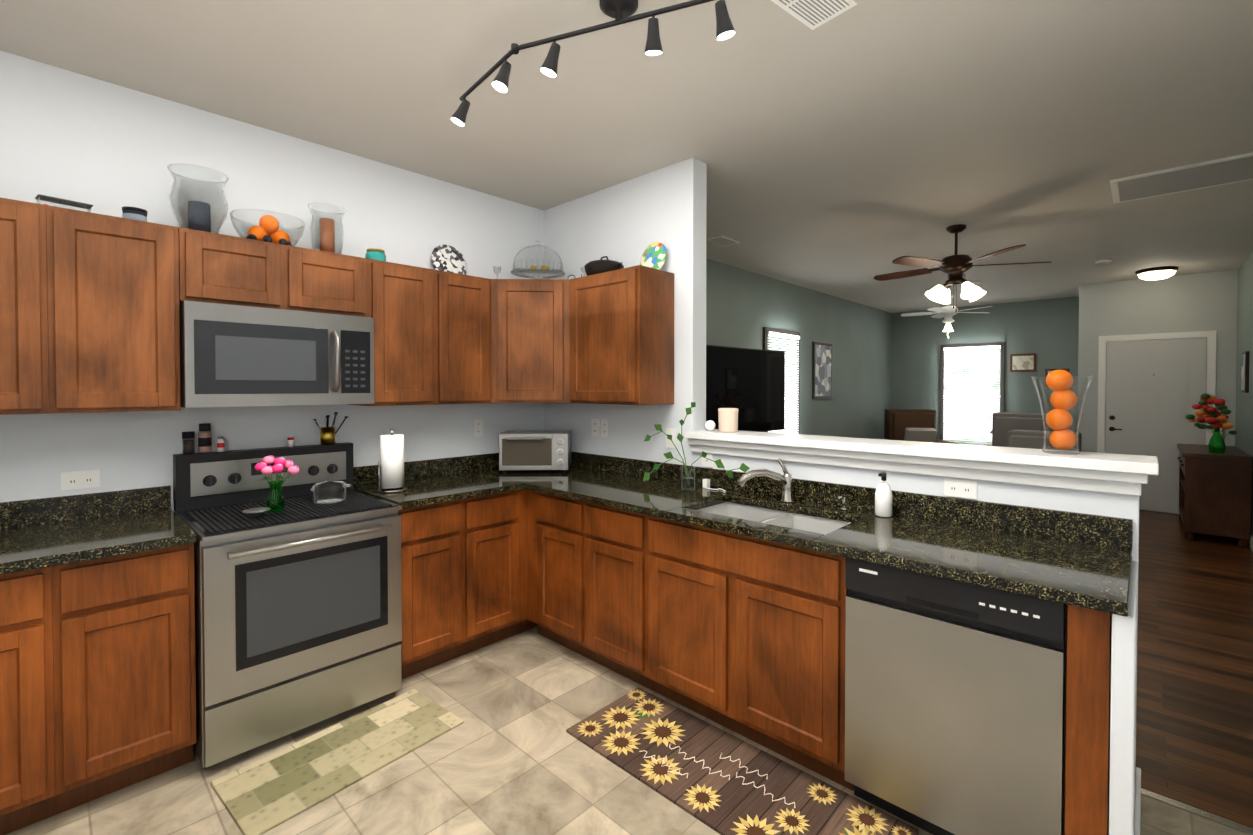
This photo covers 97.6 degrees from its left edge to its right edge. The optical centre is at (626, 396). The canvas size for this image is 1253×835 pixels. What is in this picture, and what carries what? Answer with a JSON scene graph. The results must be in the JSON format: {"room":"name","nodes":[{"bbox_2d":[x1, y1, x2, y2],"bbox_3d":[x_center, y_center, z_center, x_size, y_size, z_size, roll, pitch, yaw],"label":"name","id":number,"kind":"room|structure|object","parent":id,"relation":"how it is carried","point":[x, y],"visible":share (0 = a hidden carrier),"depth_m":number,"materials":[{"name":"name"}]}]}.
{"room":"kitchen","nodes":[
{"label":"kitchen","id":0,"kind":"room"},
{"bbox_2d":[0,51,891,510],"bbox_3d":[0.834,-0.003,5.647,0.100,2.770,11.100,1,1,43],"label":"wall","id":1,"kind":"structure","parent":0,"point":[104,147],"depth_m":2.81,"materials":[{"name":"white paint"}]},
{"bbox_2d":[0,197,83,414],"bbox_3d":[-2.329,-0.317,1.994,0.322,0.762,0.453,1,1,43],"label":"upper cabinet","id":2,"kind":"object","parent":1,"relation":"attached to","point":[42,334],"depth_m":1.99,"materials":[{"name":"brown wood"}]},
{"bbox_2d":[35,194,92,211],"bbox_3d":[-2.183,-0.729,2.130,0.070,0.055,0.150,1,1,35],"label":"tray","id":3,"kind":"object","parent":2,"relation":"on","point":[59,201],"visible":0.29,"depth_m":2.12,"materials":[{"name":"grey metal"}]},
{"bbox_2d":[61,470,99,489],"bbox_3d":[-2.278,0.350,2.288,0.007,0.072,0.115,1,1,43],"label":"outlet","id":4,"kind":"object","parent":1,"relation":"attached to","point":[80,479],"visible":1,"depth_m":2.29,"materials":[{"name":"white plastic"}]},
{"bbox_2d":[80,211,183,412],"bbox_3d":[-2.118,-0.320,2.216,0.322,0.762,0.451,1,1,43],"label":"upper cabinet","id":5,"kind":"object","parent":1,"relation":"attached to","point":[89,313],"depth_m":2.16,"materials":[{"name":"brown wood"}]},
{"bbox_2d":[122,206,147,221],"bbox_3d":[-2.050,-0.741,2.286,0.080,0.074,0.080,1,1,43],"label":"candle jar","id":6,"kind":"object","parent":5,"relation":"on","point":[135,213],"visible":0.69,"depth_m":2.26,"materials":[{"name":"grey"}]},
{"bbox_2d":[184,228,307,311],"bbox_3d":[-1.807,-0.554,2.542,0.322,0.304,0.452,1,1,43],"label":"upper cabinet","id":7,"kind":"object","parent":1,"relation":"attached to","point":[219,268],"depth_m":2.43,"materials":[{"name":"brown wood"}]},
{"bbox_2d":[167,163,228,233],"bbox_3d":[-1.902,-0.848,2.440,0.216,0.285,0.216,1,1,43],"label":"hurricane","id":8,"kind":"object","parent":7,"relation":"on","point":[199,217],"visible":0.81,"depth_m":2.41,"materials":[{"name":"clear glass"}]},
{"bbox_2d":[230,209,304,245],"bbox_3d":[-1.716,-0.787,2.630,0.304,0.157,0.304,1,1,43],"label":"fruit bowl","id":9,"kind":"object","parent":7,"relation":"on","point":[266,230],"visible":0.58,"depth_m":2.59,"materials":[{"name":"clear glass"}]},
{"bbox_2d":[179,300,373,407],"bbox_3d":[-1.655,-0.176,2.616,0.447,0.437,0.754,1,1,43],"label":"microwave","id":10,"kind":"object","parent":7,"relation":"attached to","point":[237,356],"visible":0.98,"depth_m":2.45,"materials":[{"name":"silver metal"}]},
{"bbox_2d":[0,453,498,526],"bbox_3d":[-1.738,0.452,2.847,0.020,0.102,3.268,1,1,43],"label":"backsplash","id":11,"kind":"structure","parent":1,"relation":"attached to","point":[20,513],"depth_m":2.37,"materials":[{"name":"black stone"}]},
{"bbox_2d":[308,249,371,316],"bbox_3d":[-1.595,-0.557,2.765,0.322,0.304,0.453,1,1,43],"label":"upper cabinet","id":12,"kind":"object","parent":1,"relation":"attached to","point":[340,284],"depth_m":2.72,"materials":[{"name":"brown wood"}]},
{"bbox_2d":[307,202,345,253],"bbox_3d":[-1.541,-0.839,2.822,0.176,0.255,0.176,1,1,43],"label":"hurricane","id":13,"kind":"object","parent":12,"relation":"on","point":[327,229],"visible":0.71,"depth_m":2.79,"materials":[{"name":"clear glass"}]},
{"bbox_2d":[347,259,435,405],"bbox_3d":[-1.288,-0.333,3.092,0.322,0.762,0.440,1,1,43],"label":"upper cabinet","id":14,"kind":"object","parent":1,"relation":"attached to","point":[403,296],"depth_m":2.96,"materials":[{"name":"brown wood"}]},
{"bbox_2d":[365,248,385,261],"bbox_3d":[-1.372,-0.755,3.001,0.104,0.082,0.104,1,1,43],"label":"jar","id":15,"kind":"object","parent":14,"relation":"on","point":[376,254],"visible":0.65,"depth_m":2.96,"materials":[{"name":"teal ceramic"}]},
{"bbox_2d":[436,270,487,403],"bbox_3d":[-1.015,-0.336,3.333,0.387,0.762,0.435,1,1,43],"label":"upper cabinet","id":16,"kind":"object","parent":1,"relation":"attached to","point":[461,299],"depth_m":3.21,"materials":[{"name":"brown wood"}]},
{"bbox_2d":[431,244,466,274],"bbox_3d":[-1.114,-0.839,3.458,0.058,0.239,0.244,1,1,43],"label":"decorative plate","id":17,"kind":"object","parent":16,"relation":"on","point":[447,258],"visible":0.81,"depth_m":3.44,"materials":[{"name":"white ceramic"}]},
{"bbox_2d":[473,419,482,436],"bbox_3d":[-0.987,0.212,3.649,0.007,0.115,0.072,1,1,43],"label":"outlet","id":18,"kind":"object","parent":1,"relation":"attached to","point":[477,427],"visible":1,"depth_m":3.64,"materials":[{"name":"white plastic"}]},
{"bbox_2d":[488,279,567,402],"bbox_3d":[-0.595,-0.339,3.534,0.721,0.762,0.721,1,1,43],"label":"upper cabinet","id":19,"kind":"object","parent":1,"relation":"attached to","point":[528,318],"depth_m":3.36,"materials":[{"name":"brown wood"}]},
{"bbox_2d":[511,241,564,278],"bbox_3d":[-0.600,-0.889,3.720,0.366,0.328,0.366,1,1,43],"label":"cake dome","id":20,"kind":"object","parent":19,"relation":"on","point":[543,269],"visible":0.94,"depth_m":3.70,"materials":[{"name":"clear glass"}]},
{"bbox_2d":[763,327,799,433],"bbox_3d":[1.900,0.032,6.663,0.050,1.670,0.880,1,1,43],"label":"blinds","id":21,"kind":"object","parent":1,"relation":"attached to","point":[786,341],"visible":0.38,"depth_m":6.80,"materials":[{"name":"grey plastic"}]},
{"bbox_2d":[812,342,831,398],"bbox_3d":[2.682,-0.345,7.500,0.026,0.760,0.580,1,1,43],"label":"framed picture","id":22,"kind":"object","parent":1,"relation":"attached to","point":[821,370],"visible":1,"depth_m":7.45,"materials":[{"name":"grey"}]},
{"bbox_2d":[544,157,706,465],"bbox_3d":[-0.071,0.027,3.632,1.357,2.770,0.130,1,1,43],"label":"wall","id":23,"kind":"structure","parent":0,"point":[627,223],"depth_m":3.33,"materials":[{"name":"white paint"}]},
{"bbox_2d":[592,419,597,435],"bbox_3d":[-0.208,0.212,3.670,0.072,0.115,0.007,1,1,43],"label":"outlet","id":24,"kind":"object","parent":23,"relation":"attached to","point":[596,427],"depth_m":3.67,"materials":[{"name":"white plastic"}]},
{"bbox_2d":[598,419,608,436],"bbox_3d":[-0.143,0.212,3.608,0.072,0.115,0.007,1,1,43],"label":"outlet","id":25,"kind":"object","parent":23,"relation":"attached to","point":[604,423],"depth_m":3.61,"materials":[{"name":"white plastic"}]},
{"bbox_2d":[568,265,673,404],"bbox_3d":[-0.087,-0.336,3.284,0.646,0.762,0.387,1,1,43],"label":"upper cabinet","id":26,"kind":"object","parent":23,"relation":"attached to","point":[621,321],"depth_m":3.12,"materials":[{"name":"brown wood"}]},
{"bbox_2d":[584,256,623,275],"bbox_3d":[-0.137,-0.789,3.373,0.309,0.139,0.244,1,1,43],"label":"pot","id":27,"kind":"object","parent":26,"relation":"on","point":[597,266],"visible":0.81,"depth_m":3.27,"materials":[{"name":"grey metal"}]},
{"bbox_2d":[640,242,666,269],"bbox_3d":[0.157,-0.818,3.262,0.204,0.200,0.048,1,1,43],"label":"plate","id":28,"kind":"object","parent":26,"relation":"on","point":[654,255],"visible":0.73,"depth_m":3.24,"materials":[{"name":"multicoloured ceramic"}]},
{"bbox_2d":[666,428,675,447],"bbox_3d":[0.260,0.248,3.226,0.072,0.115,0.008,1,1,43],"label":"light switch","id":29,"kind":"object","parent":23,"relation":"attached to","point":[672,432],"visible":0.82,"depth_m":3.22,"materials":[{"name":"white plastic"}]},
{"bbox_2d":[5,627,1247,834],"bbox_3d":[-0.278,1.473,1.550,4.150,0.060,3.590,1,1,43],"label":"floor","id":30,"kind":"structure","parent":0,"point":[509,755],"depth_m":2.03,"materials":[{"name":"beige tile"}]},
{"bbox_2d":[0,567,63,834],"bbox_3d":[-2.247,0.998,1.885,0.617,0.880,0.380,1,1,43],"label":"base cabinet","id":31,"kind":"object","parent":30,"relation":"on","point":[29,600],"depth_m":1.78,"materials":[{"name":"brown wood"}]},
{"bbox_2d":[60,535,196,810],"bbox_3d":[-1.987,0.994,2.159,0.617,0.880,0.375,1,1,43],"label":"base cabinet","id":32,"kind":"object","parent":30,"relation":"on","point":[128,660],"depth_m":1.95,"materials":[{"name":"brown wood"}]},
{"bbox_2d":[0,507,196,574],"bbox_3d":[-2.241,0.536,1.863,0.646,0.035,1.146,1,1,43],"label":"countertop","id":33,"kind":"structure","parent":32,"relation":"on","point":[37,546],"depth_m":2.00,"materials":[{"name":"black stone"}]},
{"bbox_2d":[173,442,401,767],"bbox_3d":[-1.533,0.846,2.516,0.726,1.165,0.752,1,1,43],"label":"range","id":34,"kind":"object","parent":30,"relation":"on","point":[298,612],"visible":0.85,"depth_m":2.31,"materials":[{"name":"metal"}]},
{"bbox_2d":[182,431,194,453],"bbox_3d":[-1.993,0.212,2.494,0.046,0.100,0.046,1,1,43],"label":"grinder","id":35,"kind":"object","parent":34,"relation":"on","point":[188,445],"visible":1,"depth_m":2.48,"materials":[{"name":"clear glass"}]},
{"bbox_2d":[198,423,211,452],"bbox_3d":[-1.952,0.194,2.537,0.051,0.135,0.051,1,1,43],"label":"grinder","id":36,"kind":"object","parent":34,"relation":"on","point":[204,442],"visible":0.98,"depth_m":2.52,"materials":[{"name":"clear glass"}]},
{"bbox_2d":[217,436,224,451],"bbox_3d":[-1.910,0.225,2.581,0.029,0.072,0.029,1,1,43],"label":"spice shaker","id":37,"kind":"object","parent":34,"relation":"on","point":[220,444],"visible":1,"depth_m":2.57,"materials":[{"name":"white plastic"}]},
{"bbox_2d":[242,507,270,516],"bbox_3d":[-1.566,0.495,2.321,0.100,0.028,0.100,1,1,43],"label":"dish","id":38,"kind":"object","parent":34,"relation":"on","point":[255,512],"visible":1,"depth_m":2.31,"materials":[{"name":"silver metal"}]},
{"bbox_2d":[254,455,298,511],"bbox_3d":[-1.547,0.385,2.426,0.122,0.246,0.168,1,1,43],"label":"vase","id":39,"kind":"object","parent":34,"relation":"on","point":[275,501],"visible":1,"depth_m":2.40,"materials":[{"name":"green glass"}]},
{"bbox_2d":[287,437,293,446],"bbox_3d":[-1.711,0.235,2.792,0.028,0.047,0.028,1,1,43],"label":"spice shaker","id":40,"kind":"object","parent":34,"relation":"on","point":[290,441],"visible":1,"depth_m":2.78,"materials":[{"name":"white plastic"}]},
{"bbox_2d":[313,412,347,444],"bbox_3d":[-1.582,0.171,2.932,0.074,0.170,0.180,1,1,43],"label":"utensil cup","id":41,"kind":"object","parent":34,"relation":"on","point":[327,435],"visible":1,"depth_m":2.90,"materials":[{"name":"gold metal"}]},
{"bbox_2d":[310,478,351,503],"bbox_3d":[-1.414,0.447,2.626,0.148,0.115,0.176,1,1,43],"label":"glass pot","id":42,"kind":"object","parent":34,"relation":"on","point":[330,501],"visible":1,"depth_m":2.61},
{"bbox_2d":[211,689,463,834],"bbox_3d":[-1.124,1.427,2.212,0.410,0.011,0.810,1,1,39],"label":"area rug","id":43,"kind":"object","parent":30,"relation":"on","point":[266,793],"visible":0.96,"depth_m":2.13,"materials":[{"name":"fabric"}]},
{"bbox_2d":[398,499,467,678],"bbox_3d":[-1.206,0.981,2.983,0.617,0.880,0.355,1,1,43],"label":"base cabinet","id":44,"kind":"object","parent":30,"relation":"on","point":[434,539],"depth_m":2.79,"materials":[{"name":"brown wood"}]},
{"bbox_2d":[354,471,523,510],"bbox_3d":[-1.068,0.517,3.101,0.646,0.035,0.728,1,1,43],"label":"countertop","id":45,"kind":"structure","parent":44,"relation":"on","point":[427,490],"depth_m":3.01,"materials":[{"name":"black stone"}]},
{"bbox_2d":[377,429,407,492],"bbox_3d":[-1.242,0.337,2.907,0.150,0.329,0.150,1,1,43],"label":"paper towel holder","id":46,"kind":"object","parent":45,"relation":"on","point":[391,471],"visible":1,"depth_m":2.86,"materials":[{"name":"white paper"}]},
{"bbox_2d":[468,491,523,652],"bbox_3d":[-0.956,0.978,3.247,0.617,0.880,0.372,1,1,43],"label":"base cabinet","id":47,"kind":"object","parent":30,"relation":"on","point":[495,522],"depth_m":3.06,"materials":[{"name":"brown wood"}]},
{"bbox_2d":[524,491,531,630],"bbox_3d":[-0.613,0.972,3.623,0.598,0.880,0.646,1,1,43],"label":"base cabinet","id":48,"kind":"object","parent":30,"relation":"on","point":[527,494],"depth_m":3.21,"materials":[{"name":"brown wood"}]},
{"bbox_2d":[532,491,579,653],"bbox_3d":[-0.163,0.978,3.216,0.415,0.880,0.617,1,1,43],"label":"base cabinet","id":49,"kind":"object","parent":30,"relation":"on","point":[555,520],"depth_m":3.02,"materials":[{"name":"brown wood"}]},
{"bbox_2d":[580,503,675,685],"bbox_3d":[0.144,0.982,2.926,0.430,0.880,0.617,1,1,43],"label":"base cabinet","id":50,"kind":"object","parent":30,"relation":"on","point":[615,545],"depth_m":2.70,"materials":[{"name":"brown wood"}]},
{"bbox_2d":[476,467,1131,616],"bbox_3d":[0.331,0.523,2.722,3.198,0.035,0.646,1,1,43],"label":"countertop","id":51,"kind":"structure","parent":50,"relation":"on","point":[1086,576],"depth_m":1.95,"materials":[{"name":"black stone"}]},
{"bbox_2d":[499,430,570,472],"bbox_3d":[-0.597,0.364,3.627,0.440,0.253,0.328,0,1,-2],"label":"toaster oven","id":52,"kind":"object","parent":51,"relation":"on","point":[534,449],"visible":1,"depth_m":3.50,"materials":[{"name":"silver metal"}]},
{"bbox_2d":[643,402,749,490],"bbox_3d":[0.364,0.267,2.857,0.635,0.470,0.134,1,1,43],"label":"vase","id":53,"kind":"object","parent":51,"relation":"on","point":[719,463],"visible":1,"depth_m":2.93,"materials":[{"name":"clear glass"}]},
{"bbox_2d":[703,479,725,492],"bbox_3d":[0.472,0.479,2.929,0.182,0.045,0.090,1,1,43],"label":"cord","id":54,"kind":"object","parent":51,"relation":"on","point":[706,483],"visible":0.98,"depth_m":2.98,"materials":[{"name":"white plastic"}]},
{"bbox_2d":[676,499,851,598],"bbox_3d":[0.626,0.634,2.419,0.700,0.203,0.405,1,1,43],"label":"sink","id":55,"kind":"object","parent":51,"relation":"in","point":[812,572],"depth_m":2.22,"materials":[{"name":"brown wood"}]},
{"bbox_2d":[732,459,795,502],"bbox_3d":[0.664,0.403,2.618,0.199,0.208,0.241,1,1,43],"label":"faucet","id":56,"kind":"object","parent":51,"relation":"on","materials":[{"name":"silver metal"}]},
{"bbox_2d":[875,472,892,516],"bbox_3d":[1.093,0.418,2.335,0.068,0.184,0.079,1,1,43],"label":"soap dispenser","id":57,"kind":"object","parent":51,"relation":"on","point":[883,499],"visible":1,"depth_m":2.31,"materials":[{"name":"white plastic"}]},
{"bbox_2d":[566,687,918,834],"bbox_3d":[0.345,1.428,2.068,1.259,0.014,0.470,1,1,43],"label":"mat","id":58,"kind":"object","parent":30,"relation":"on","point":[717,780],"visible":1,"depth_m":2.05,"materials":[{"name":"brown fabric"}]},
{"bbox_2d":[644,551,895,790],"bbox_3d":[0.636,1.099,2.461,0.925,0.660,0.617,1,1,43],"label":"base cabinet","id":59,"kind":"object","parent":30,"relation":"on","point":[726,609],"depth_m":2.18,"materials":[{"name":"brown wood"}]},
{"bbox_2d":[845,557,1066,834],"bbox_3d":[1.169,0.999,1.909,0.600,0.878,0.567,1,1,43],"label":"dishwasher","id":60,"kind":"object","parent":30,"relation":"on","point":[955,707],"visible":0.9,"depth_m":1.68,"materials":[{"name":"grey metal"}]},
{"bbox_2d":[0,0,1252,312],"bbox_3d":[2.304,-1.397,4.233,4.150,0.060,11.100,1,1,43],"label":"ceiling","id":61,"kind":"structure","parent":0,"point":[850,152],"depth_m":2.54,"materials":[{"name":"paint"}]},
{"bbox_2d":[451,0,734,126],"bbox_3d":[-0.028,-1.231,1.851,1.685,0.199,0.195,0,1,30],"label":"spotlights","id":62,"kind":"object","parent":61,"relation":"attached to","point":[621,11],"visible":1,"depth_m":1.85,"materials":[{"name":"black plastic"}]},
{"bbox_2d":[706,235,739,245],"bbox_3d":[0.855,-1.370,4.849,0.160,0.011,0.300,1,1,43],"label":"ceiling vent","id":63,"kind":"object","parent":61,"relation":"in","point":[722,240],"visible":0.98,"depth_m":4.84,"materials":[{"name":"white metal"}]},
{"bbox_2d":[771,0,856,29],"bbox_3d":[0.584,-1.323,1.800,0.360,0.014,0.170,-1,1,-39],"label":"ceiling vent","id":64,"kind":"object","parent":61,"relation":"in","point":[812,14],"visible":0.98,"depth_m":1.87,"materials":[{"name":"white metal"}]},
{"bbox_2d":[901,294,991,338],"bbox_3d":[4.492,-1.113,7.699,1.154,0.610,1.135,1,1,43],"label":"room ceiling fan","id":65,"kind":"object","parent":61,"relation":"hanging from","point":[947,313],"visible":0.92,"depth_m":7.67,"materials":[{"name":"white plastic"}]},
{"bbox_2d":[873,224,1051,312],"bbox_3d":[2.656,-1.025,4.481,1.246,0.690,1.267,1,1,43],"label":"ceiling fan","id":66,"kind":"object","parent":61,"relation":"hanging from","point":[955,266],"visible":1,"depth_m":4.38,"materials":[{"name":"brown wood"}]},
{"bbox_2d":[970,280,980,284],"bbox_3d":[4.271,-1.386,6.710,0.120,0.034,0.120,1,1,43],"label":"smoke detector","id":67,"kind":"object","parent":61,"relation":"attached to","point":[976,282],"visible":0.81,"depth_m":6.67,"materials":[{"name":"white plastic"}]},
{"bbox_2d":[1095,259,1111,264],"bbox_3d":[4.867,-1.369,5.594,0.130,0.036,0.130,1,1,43],"label":"smoke detector","id":68,"kind":"object","parent":61,"relation":"attached to","point":[1102,261],"visible":1,"depth_m":5.56,"materials":[{"name":"white plastic"}]},
{"bbox_2d":[1136,266,1177,279],"bbox_3d":[5.845,-1.338,6.045,0.340,0.110,0.340,1,1,43],"label":"light","id":69,"kind":"object","parent":61,"relation":"attached to","point":[1157,273],"visible":1,"depth_m":5.95,"materials":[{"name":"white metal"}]},
{"bbox_2d":[1110,152,1252,203],"bbox_3d":[3.513,-1.346,3.365,0.800,0.016,0.550,1,1,43],"label":"ceiling vent","id":70,"kind":"object","parent":61,"relation":"in","point":[1221,171],"visible":1,"depth_m":3.39,"materials":[{"name":"white metal"}]},
{"bbox_2d":[685,429,1158,514],"bbox_3d":[1.113,0.818,2.523,1.902,1.222,0.280,1,1,43],"label":"ledge","id":71,"kind":"structure","parent":0,"point":[1029,477],"depth_m":2.28,"materials":[{"name":"white"}]},
{"bbox_2d":[702,453,712,466],"bbox_3d":[0.449,0.336,3.049,0.072,0.115,0.007,1,1,43],"label":"outlet","id":72,"kind":"object","parent":71,"relation":"attached to","point":[706,462],"visible":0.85,"depth_m":3.04,"materials":[{"name":"white plastic"}]},
{"bbox_2d":[705,420,715,430],"bbox_3d":[0.475,0.166,3.110,0.058,0.060,0.060,1,1,43],"label":"ball","id":73,"kind":"object","parent":71,"relation":"on","point":[710,425],"visible":1,"depth_m":3.09,"materials":[{"name":"white plastic"}]},
{"bbox_2d":[718,408,738,431],"bbox_3d":[0.565,0.132,3.045,0.114,0.130,0.114,1,1,43],"label":"candle","id":74,"kind":"object","parent":71,"relation":"on","point":[728,419],"visible":1,"depth_m":3.00,"materials":[{"name":"beige wax"}]},
{"bbox_2d":[570,451,1132,550],"bbox_3d":[0.546,0.451,2.948,3.198,0.102,0.020,1,1,43],"label":"backsplash","id":75,"kind":"structure","parent":71,"relation":"attached to","point":[1108,531],"depth_m":2.25,"materials":[{"name":"black stone"}]},
{"bbox_2d":[944,478,976,498],"bbox_3d":[1.342,0.371,2.204,0.115,0.072,0.007,1,1,43],"label":"outlet","id":76,"kind":"object","parent":71,"relation":"attached to","point":[961,488],"visible":1,"depth_m":2.20,"materials":[{"name":"white plastic"}]},
{"bbox_2d":[1031,369,1093,454],"bbox_3d":[1.614,0.057,2.036,0.184,0.311,0.184,1,1,43],"label":"vase","id":77,"kind":"object","parent":71,"relation":"on","point":[1063,399],"visible":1,"depth_m":2.01,"materials":[{"name":"clear glass"}]},
{"bbox_2d":[891,296,1078,438],"bbox_3d":[6.087,-0.041,8.247,3.950,2.770,0.100,1,1,43],"label":"wall","id":78,"kind":"structure","parent":0,"point":[1046,331],"depth_m":8.44,"materials":[{"name":"paint"}]},
{"bbox_2d":[940,342,1004,445],"bbox_3d":[5.479,0.002,8.719,0.880,1.670,0.050,1,1,43],"label":"window","id":79,"kind":"structure","parent":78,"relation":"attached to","point":[972,386],"depth_m":8.72,"materials":[{"name":"grey glass"}]},
{"bbox_2d":[1010,353,1035,371],"bbox_3d":[5.974,-0.502,8.259,0.320,0.270,0.026,1,1,43],"label":"picture frame","id":80,"kind":"object","parent":78,"relation":"attached to","point":[1022,362],"visible":0.96,"depth_m":8.24,"materials":[{"name":"brown wood"}]},
{"bbox_2d":[1045,368,1069,386],"bbox_3d":[6.271,-0.268,7.980,0.280,0.260,0.026,1,1,43],"label":"picture frame","id":81,"kind":"object","parent":78,"relation":"attached to","point":[1047,371],"visible":0.32,"depth_m":8.03,"materials":[{"name":"brown wood"}]},
{"bbox_2d":[1101,457,1156,834],"bbox_3d":[1.465,0.831,1.600,0.061,1.222,0.540,1,1,43],"label":"wall","id":82,"kind":"structure","parent":0,"point":[1103,484],"depth_m":1.42,"materials":[{"name":"white paint"}]},
{"bbox_2d":[1134,768,1140,834],"bbox_3d":[1.539,1.386,1.664,0.029,0.110,0.750,1,1,43],"label":"baseboard","id":83,"kind":"structure","parent":82,"relation":"attached to","point":[1137,815],"depth_m":1.79,"materials":[{"name":"white"}]},
{"bbox_2d":[1078,269,1237,513],"bbox_3d":[6.274,-0.016,6.554,1.350,2.770,0.100,1,1,43],"label":"wall","id":84,"kind":"structure","parent":0,"point":[1207,301],"depth_m":6.44,"materials":[{"name":"beige paint"}]},
{"bbox_2d":[1097,330,1215,513],"bbox_3d":[6.233,0.315,6.487,1.000,2.110,0.060,1,1,43],"label":"entry door","id":85,"kind":"structure","parent":84,"relation":"in","point":[1150,388],"depth_m":6.48,"materials":[{"name":"white paint"}]},
{"bbox_2d":[1136,510,1252,827],"bbox_3d":[3.539,1.413,5.578,4.150,0.060,7.510,1,1,43],"label":"floor","id":86,"kind":"structure","parent":0,"point":[1194,729],"depth_m":2.87,"materials":[{"name":"brown wood"}]},
{"bbox_2d":[884,409,957,443],"bbox_3d":[4.492,0.780,8.488,1.000,1.120,0.920,0,1,8],"label":"armchair","id":87,"kind":"object","parent":86,"relation":"on","point":[918,425],"visible":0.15,"depth_m":8.59,"materials":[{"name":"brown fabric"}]},
{"bbox_2d":[992,412,1054,446],"bbox_3d":[4.984,0.796,7.058,0.950,1.130,0.950,-1,1,-37],"label":"recliner","id":88,"kind":"object","parent":86,"relation":"on","point":[1003,423],"visible":0.1,"depth_m":7.20,"materials":[{"name":"grey fabric"}]},
{"bbox_2d":[1008,429,1081,451],"bbox_3d":[4.509,0.892,6.035,0.950,0.970,0.950,-1,1,-42],"label":"recliner","id":89,"kind":"object","parent":86,"relation":"on","point":[1033,439],"visible":0.06,"depth_m":6.19,"materials":[{"name":"grey fabric"}]},
{"bbox_2d":[1141,788,1252,834],"bbox_3d":[2.124,1.437,1.746,0.734,0.006,0.036,1,1,43],"label":"threshold strip","id":90,"kind":"object","parent":86,"relation":"on","point":[1201,813],"depth_m":1.89,"materials":[{"name":"silver metal"}]},
{"bbox_2d":[1177,444,1251,547],"bbox_3d":[5.937,0.963,5.580,0.447,0.840,1.250,1,1,43],"label":"console table","id":91,"kind":"object","parent":86,"relation":"on","point":[1215,494],"visible":1,"depth_m":5.15,"materials":[{"name":"brown wood"}]},
{"bbox_2d":[1186,394,1236,452],"bbox_3d":[5.654,0.260,5.307,0.344,0.571,0.809,1,1,43],"label":"flowers","id":92,"kind":"object","parent":91,"relation":"on","point":[1208,415],"visible":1,"depth_m":5.25,"materials":[{"name":"red plant"}]},
{"bbox_2d":[1212,424,1225,441],"bbox_3d":[6.234,0.413,5.771,0.026,0.250,0.180,0,1,23],"label":"framed picture","id":93,"kind":"object","parent":91,"relation":"on","point":[1223,432],"visible":0.04,"depth_m":5.69,"materials":[{"name":"silver metal"}]},
{"bbox_3d":[1.045,1.063,4.911,0.554,0.660,1.463,1,1,43],"label":"tv stand","id":94,"kind":"object","parent":86,"relation":"on","visible":0},
{"bbox_2d":[706,345,784,431],"bbox_3d":[1.075,0.154,4.871,0.231,1.155,1.241,1,1,43],"label":"screen","id":95,"kind":"object","parent":94,"relation":"on","point":[749,383],"visible":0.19,"depth_m":4.86,"materials":[{"name":"black plastic"}]},
{"bbox_2d":[1235,251,1252,535],"bbox_3d":[5.009,0.019,4.165,0.100,2.770,7.510,1,1,43],"label":"wall","id":96,"kind":"structure","parent":0,"point":[1244,425],"depth_m":5.51,"materials":[{"name":"grey paint"}]},
{"bbox_2d":[1241,351,1249,392],"bbox_3d":[6.101,-0.234,5.407,0.026,0.400,0.300,1,1,43],"label":"picture frame","id":97,"kind":"object","parent":96,"relation":"attached to","point":[1245,374],"visible":1,"depth_m":5.31,"materials":[{"name":"grey"}]},
{"bbox_2d":[1248,534,1252,550],"bbox_3d":[4.561,1.355,3.796,0.017,0.110,6.290,1,1,43],"label":"baseboard","id":98,"kind":"structure","parent":96,"relation":"attached to","point":[1250,541],"depth_m":4.97,"materials":[{"name":"white"}]}
]}

